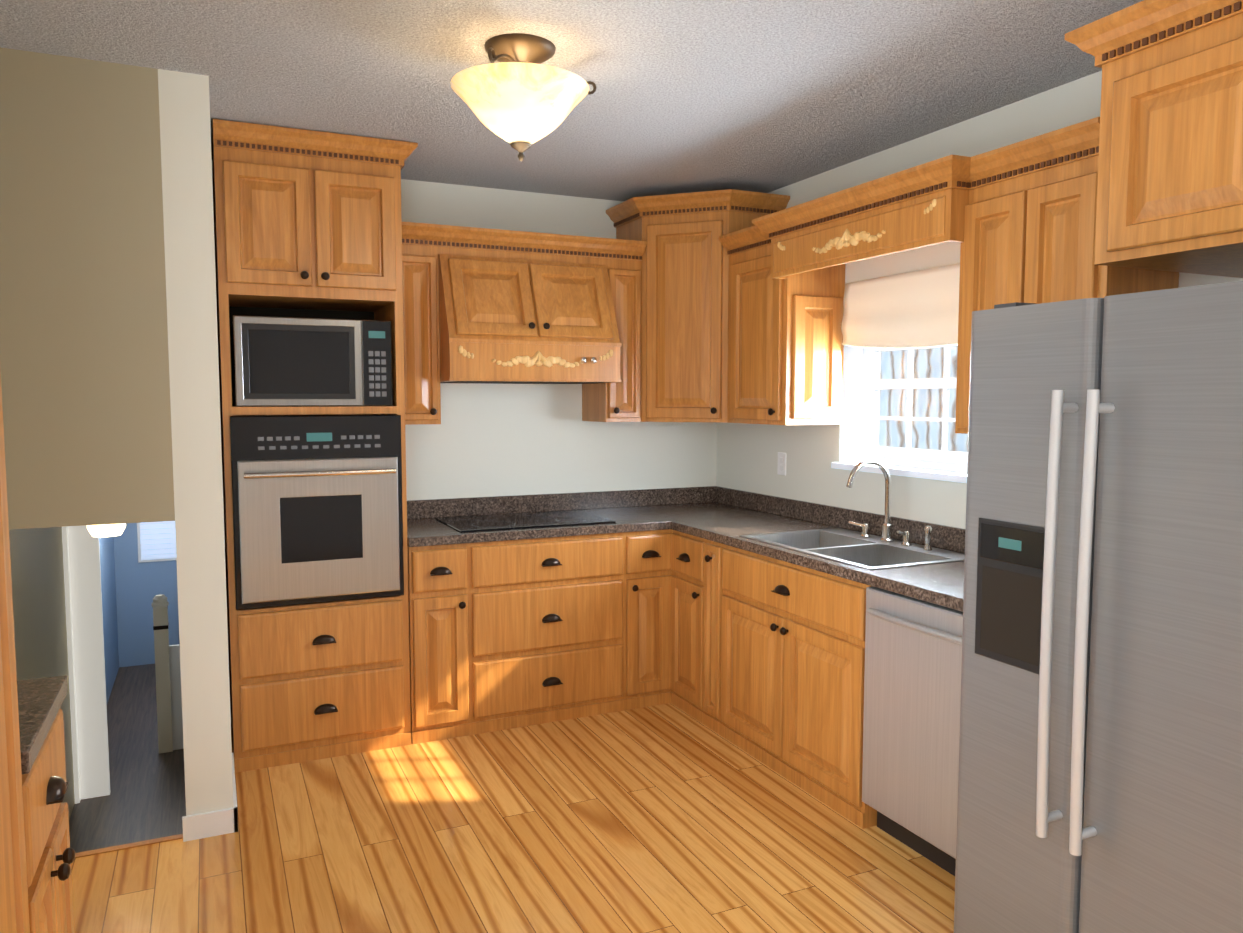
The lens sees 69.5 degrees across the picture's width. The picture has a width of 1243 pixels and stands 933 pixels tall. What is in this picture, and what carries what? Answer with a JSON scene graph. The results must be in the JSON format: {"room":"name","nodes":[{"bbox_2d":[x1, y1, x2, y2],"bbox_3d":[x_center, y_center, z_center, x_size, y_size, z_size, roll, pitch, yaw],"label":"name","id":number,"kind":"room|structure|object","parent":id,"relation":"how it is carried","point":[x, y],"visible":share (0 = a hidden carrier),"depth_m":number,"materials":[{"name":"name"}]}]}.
{"room":"kitchen","nodes":[
{"label":"kitchen","id":0,"kind":"room"},
{"bbox_2d":[9,527,118,818],"bbox_3d":[-2.860,0.642,3.802,0.200,3.985,12.200,-2,5,-25],"label":"wall","id":1,"kind":"structure","parent":0,"point":[38,598],"depth_m":5.57,"materials":[{"name":"beige paint"}]},
{"bbox_2d":[62,525,109,803],"bbox_3d":[-3.739,1.269,6.260,0.206,2.159,0.100,-2,5,-25],"label":"door","id":2,"kind":"structure","parent":1,"relation":"in","point":[83,601],"depth_m":6.27,"materials":[{"name":"white"}]},
{"bbox_2d":[0,47,174,528],"bbox_3d":[-1.899,-0.543,2.842,0.820,1.475,0.120,-2,5,-25],"label":"wall","id":3,"kind":"structure","parent":0,"point":[84,368],"depth_m":2.86,"materials":[{"name":"beige paint"}]},
{"bbox_2d":[69,664,185,852],"bbox_3d":[-3.397,2.398,6.327,0.820,0.100,7.220,-2,5,-25],"label":"floor","id":4,"kind":"structure","parent":0,"point":[145,799],"depth_m":6.60,"materials":[{"name":"laminate"}]},
{"bbox_2d":[151,594,183,752],"bbox_3d":[-3.562,1.644,7.198,0.338,1.269,0.121,-2,5,-25],"label":"newel post","id":5,"kind":"object","parent":4,"relation":"on","point":[169,696],"visible":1,"depth_m":7.13,"materials":[{"name":"beige wood"}]},
{"bbox_2d":[114,523,179,666],"bbox_3d":[-4.873,0.892,9.572,0.940,2.610,0.100,-2,5,-25],"label":"wall","id":6,"kind":"structure","parent":0,"point":[140,586],"depth_m":9.46,"materials":[{"name":"blue paint"}]},
{"bbox_2d":[137,521,175,562],"bbox_3d":[-4.876,0.734,9.482,0.430,0.540,0.030,-2,5,-25],"label":"window","id":7,"kind":"structure","parent":6,"relation":"in","point":[156,541],"depth_m":9.46,"materials":[{"name":"white paint"}]},
{"bbox_2d":[158,69,233,815],"bbox_3d":[-1.699,0.080,3.617,0.150,2.835,1.270,-2,5,-25],"label":"wall","id":8,"kind":"structure","parent":0,"point":[185,140],"depth_m":3.02,"materials":[{"name":"white paint"}]},
{"bbox_2d":[182,753,237,841],"bbox_3d":[-1.543,1.227,3.364,0.174,0.085,0.547,-2,5,-25],"label":"baseboard","id":9,"kind":"structure","parent":8,"relation":"attached to","point":[209,824],"depth_m":3.12,"materials":[{"name":"white paint"}]},
{"bbox_2d":[212,160,716,716],"bbox_3d":[-0.582,-0.007,4.761,2.840,2.835,0.120,-2,5,-25],"label":"wall","id":10,"kind":"structure","parent":0,"point":[486,440],"depth_m":4.71,"materials":[{"name":"white paint"}]},
{"bbox_2d":[402,222,441,424],"bbox_3d":[-1.008,-0.659,4.259,0.218,0.909,0.338,-2,5,-25],"label":"upper cabinet","id":11,"kind":"object","parent":10,"relation":"attached to","point":[421,242],"depth_m":4.12,"materials":[{"name":"brown wood"}]},
{"bbox_2d":[438,254,621,383],"bbox_3d":[-0.485,-0.704,4.391,0.849,0.588,0.529,-2,5,-25],"label":"range hood","id":12,"kind":"object","parent":10,"relation":"attached to","point":[509,321],"visible":1,"depth_m":4.20,"materials":[{"name":"brown wood"}]},
{"bbox_2d":[578,237,641,421],"bbox_3d":[-0.051,-0.692,4.698,0.201,0.909,0.338,-2,5,-25],"label":"upper cabinet","id":13,"kind":"object","parent":10,"relation":"attached to","point":[621,401],"depth_m":4.56,"materials":[{"name":"brown wood"}]},
{"bbox_2d":[71,703,954,932],"bbox_3d":[0.167,1.511,1.844,3.610,0.250,6.000,-2,5,-25],"label":"floor","id":14,"kind":"structure","parent":0,"point":[668,818],"depth_m":3.00,"materials":[{"name":"brown wood"}]},
{"bbox_2d":[0,369,29,932],"bbox_3d":[-1.149,0.155,1.087,0.669,2.569,0.758,-2,5,-25],"label":"panel","id":15,"kind":"object","parent":14,"relation":"on","point":[14,911],"visible":1,"depth_m":1.44,"materials":[{"name":"brown wood"}]},
{"bbox_2d":[22,708,74,932],"bbox_3d":[-1.382,0.960,1.644,0.659,0.879,0.450,-2,5,-25],"label":"base cabinet","id":16,"kind":"object","parent":14,"relation":"on","point":[50,855],"visible":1,"depth_m":1.72,"materials":[{"name":"brown wood"}]},
{"bbox_2d":[17,675,67,773],"bbox_3d":[-1.399,0.455,1.610,0.632,0.132,0.468,-2,5,-25],"label":"countertop","id":17,"kind":"structure","parent":16,"relation":"on","point":[40,701],"depth_m":1.75,"materials":[{"name":"stone"}]},
{"bbox_2d":[75,834,182,857],"bbox_3d":[-1.887,1.314,2.956,0.816,0.034,0.030,-2,5,-25],"label":"threshold","id":18,"kind":"object","parent":14,"relation":"attached to","point":[126,846],"depth_m":3.05,"materials":[{"name":"brown wood"}]},
{"bbox_2d":[213,119,417,772],"bbox_3d":[-1.339,-0.070,3.968,0.776,2.580,0.668,-2,5,-25],"label":"tall cabinet","id":19,"kind":"object","parent":14,"relation":"on","point":[307,223],"visible":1,"depth_m":3.69,"materials":[{"name":"brown wood"}]},
{"bbox_2d":[232,315,392,405],"bbox_3d":[-1.352,-0.445,3.899,0.620,0.362,0.437,-2,5,-25],"label":"microwave","id":20,"kind":"object","parent":19,"relation":"in","point":[285,361],"visible":1,"depth_m":3.70,"materials":[{"name":"grey"}]},
{"bbox_2d":[230,415,403,609],"bbox_3d":[-1.344,0.163,3.927,0.668,0.778,0.656,-2,5,-25],"label":"wall oven","id":21,"kind":"object","parent":19,"relation":"in","point":[317,510],"visible":1,"depth_m":3.68,"materials":[{"name":"grey metal"}]},
{"bbox_2d":[408,543,475,743],"bbox_3d":[-0.926,0.762,4.245,0.265,0.880,0.627,-2,5,-25],"label":"base cabinet","id":22,"kind":"object","parent":14,"relation":"on","point":[441,578],"depth_m":3.97,"materials":[{"name":"brown wood"}]},
{"bbox_2d":[472,532,627,733],"bbox_3d":[-0.458,0.746,4.460,0.765,0.880,0.627,-2,5,-25],"label":"base cabinet","id":23,"kind":"object","parent":14,"relation":"on","point":[552,613],"depth_m":4.18,"materials":[{"name":"brown wood"}]},
{"bbox_2d":[407,490,666,546],"bbox_3d":[-0.475,0.241,4.409,1.260,0.132,0.636,-2,5,-25],"label":"countertop","id":24,"kind":"structure","parent":23,"relation":"on","point":[631,510],"depth_m":4.55,"materials":[{"name":"stone"}]},
{"bbox_2d":[435,510,615,531],"bbox_3d":[-0.477,0.263,4.405,0.765,0.007,0.490,-2,5,-25],"label":"cooktop","id":25,"kind":"object","parent":24,"relation":"in","point":[512,521],"visible":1,"depth_m":4.37,"materials":[{"name":"black glass"}]},
{"bbox_2d":[628,529,667,709],"bbox_3d":[0.004,0.729,4.672,0.253,0.880,0.627,-2,5,-25],"label":"base cabinet","id":26,"kind":"object","parent":14,"relation":"on","point":[647,550],"depth_m":4.39,"materials":[{"name":"brown wood"}]},
{"bbox_2d":[668,529,699,718],"bbox_3d":[0.590,0.748,4.434,0.627,0.880,0.333,-2,5,-25],"label":"base cabinet","id":27,"kind":"object","parent":14,"relation":"on","point":[683,548],"depth_m":4.33,"materials":[{"name":"brown wood"}]},
{"bbox_2d":[641,486,964,611],"bbox_3d":[0.822,0.282,3.873,0.646,0.132,2.698,-2,5,-25],"label":"countertop","id":28,"kind":"structure","parent":27,"relation":"on","point":[725,516],"depth_m":4.03,"materials":[{"name":"stone"}]},
{"bbox_2d":[740,528,964,569],"bbox_3d":[0.939,0.422,3.652,0.536,0.202,0.856,-2,5,-25],"label":"sink","id":29,"kind":"object","parent":28,"relation":"in","point":[854,548],"visible":0.23,"depth_m":3.66,"materials":[{"name":"silver metal"}]},
{"bbox_2d":[846,459,931,550],"bbox_3d":[1.041,0.145,3.664,0.241,0.349,0.427,-2,5,-25],"label":"faucet","id":30,"kind":"object","parent":28,"relation":"on","point":[886,531],"visible":1,"depth_m":3.71,"materials":[{"name":"silver metal"}]},
{"bbox_2d":[696,538,839,739],"bbox_3d":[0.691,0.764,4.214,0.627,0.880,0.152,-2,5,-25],"label":"base cabinet","id":31,"kind":"object","parent":14,"relation":"on","point":[760,658],"depth_m":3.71,"materials":[{"name":"brown wood"}]},
{"bbox_2d":[862,586,962,875],"bbox_3d":[1.222,0.862,2.979,0.645,0.872,0.594,-2,5,-25],"label":"dishwasher","id":32,"kind":"object","parent":14,"relation":"on","point":[912,683],"visible":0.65,"depth_m":2.91,"materials":[{"name":"grey metal"}]},
{"bbox_2d":[954,281,1242,932],"bbox_3d":[1.434,0.478,2.140,0.915,1.765,0.910,-2,5,-25],"label":"refrigerator","id":33,"kind":"object","parent":14,"relation":"on","point":[1100,778],"visible":1,"depth_m":1.98,"materials":[{"name":"grey metal"}]},
{"bbox_2d":[0,0,1142,200],"bbox_3d":[0.184,-1.238,1.598,4.010,0.100,6.320,-2,5,-25],"label":"ceiling","id":34,"kind":"structure","parent":0,"point":[761,96],"depth_m":2.90,"materials":[{"name":"white paint"}]},
{"bbox_2d":[451,33,595,161],"bbox_3d":[-0.300,-1.105,2.750,0.444,0.340,0.434,-2,5,-25],"label":"ceiling light","id":35,"kind":"object","parent":34,"relation":"attached to","point":[520,98],"visible":1,"depth_m":2.64,"materials":[{"name":"white glass"}]},
{"bbox_2d":[716,71,1242,528],"bbox_3d":[1.897,0.162,2.540,0.200,2.835,6.000,-2,5,-25],"label":"wall","id":36,"kind":"structure","parent":0,"point":[746,457],"depth_m":3.88,"materials":[{"name":"white paint"}]},
{"bbox_2d":[614,189,785,422],"bbox_3d":[0.394,-0.804,4.730,0.637,1.128,0.638,-2,5,-25],"label":"upper cabinet","id":37,"kind":"object","parent":36,"relation":"attached to","point":[683,235],"depth_m":4.50,"materials":[{"name":"brown wood"}]},
{"bbox_2d":[777,452,785,475],"bbox_3d":[0.824,-0.014,4.615,0.008,0.116,0.072,-2,5,-25],"label":"electrical outlet plate","id":38,"kind":"object","parent":36,"relation":"attached to","point":[781,468],"visible":1,"depth_m":4.61,"materials":[{"name":"white plastic"}]},
{"bbox_2d":[722,213,853,424],"bbox_3d":[0.773,-0.660,4.276,0.337,0.909,0.517,-2,5,-25],"label":"upper cabinet","id":39,"kind":"object","parent":36,"relation":"attached to","point":[728,305],"depth_m":4.08,"materials":[{"name":"brown wood"}]},
{"bbox_2d":[831,344,967,482],"bbox_3d":[1.302,-0.337,3.751,0.220,0.754,1.040,-2,5,-25],"label":"window","id":40,"kind":"structure","parent":36,"relation":"in","point":[863,384],"depth_m":4.08,"materials":[{"name":"white"}]},
{"bbox_2d":[842,263,959,348],"bbox_3d":[1.193,-0.640,3.658,0.044,0.315,0.926,-2,5,-25],"label":"window shade","id":41,"kind":"object","parent":36,"relation":"attached to","point":[917,309],"visible":0.81,"depth_m":3.71,"materials":[{"name":"beige fabric"}]},
{"bbox_2d":[946,117,1178,433],"bbox_3d":[1.408,-0.555,2.900,0.337,0.909,0.581,-2,5,-25],"label":"upper cabinet","id":42,"kind":"object","parent":36,"relation":"attached to","point":[1022,214],"depth_m":2.78,"materials":[{"name":"brown wood"}]},
{"bbox_2d":[1064,0,1242,277],"bbox_3d":[1.629,-0.781,1.992,0.679,0.579,0.962,-2,5,-25],"label":"upper cabinet","id":43,"kind":"object","parent":36,"relation":"attached to","point":[1170,183],"visible":1,"depth_m":2.08,"materials":[{"name":"brown wood"}]},
{"bbox_3d":[-3.415,-0.108,6.177,0.820,0.100,7.130,-2,5,-25],"label":"ceiling","id":44,"kind":"structure","parent":0,"visible":0},
{"bbox_2d":[87,523,125,536],"bbox_3d":[-2.001,0.209,3.481,0.140,0.118,0.140,-2,5,-25],"label":"ceiling light","id":45,"kind":"object","parent":44,"relation":"attached to","point":[109,530],"visible":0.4,"depth_m":3.44,"materials":[{"name":"white glass"}]},
{"label":"outside","id":46,"kind":"structure","parent":0,"visible":0},
{"bbox_2d":[879,346,967,451],"bbox_3d":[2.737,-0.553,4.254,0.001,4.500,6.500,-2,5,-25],"label":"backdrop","id":47,"kind":"structure","parent":46,"point":[890,396],"depth_m":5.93,"materials":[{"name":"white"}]}
]}

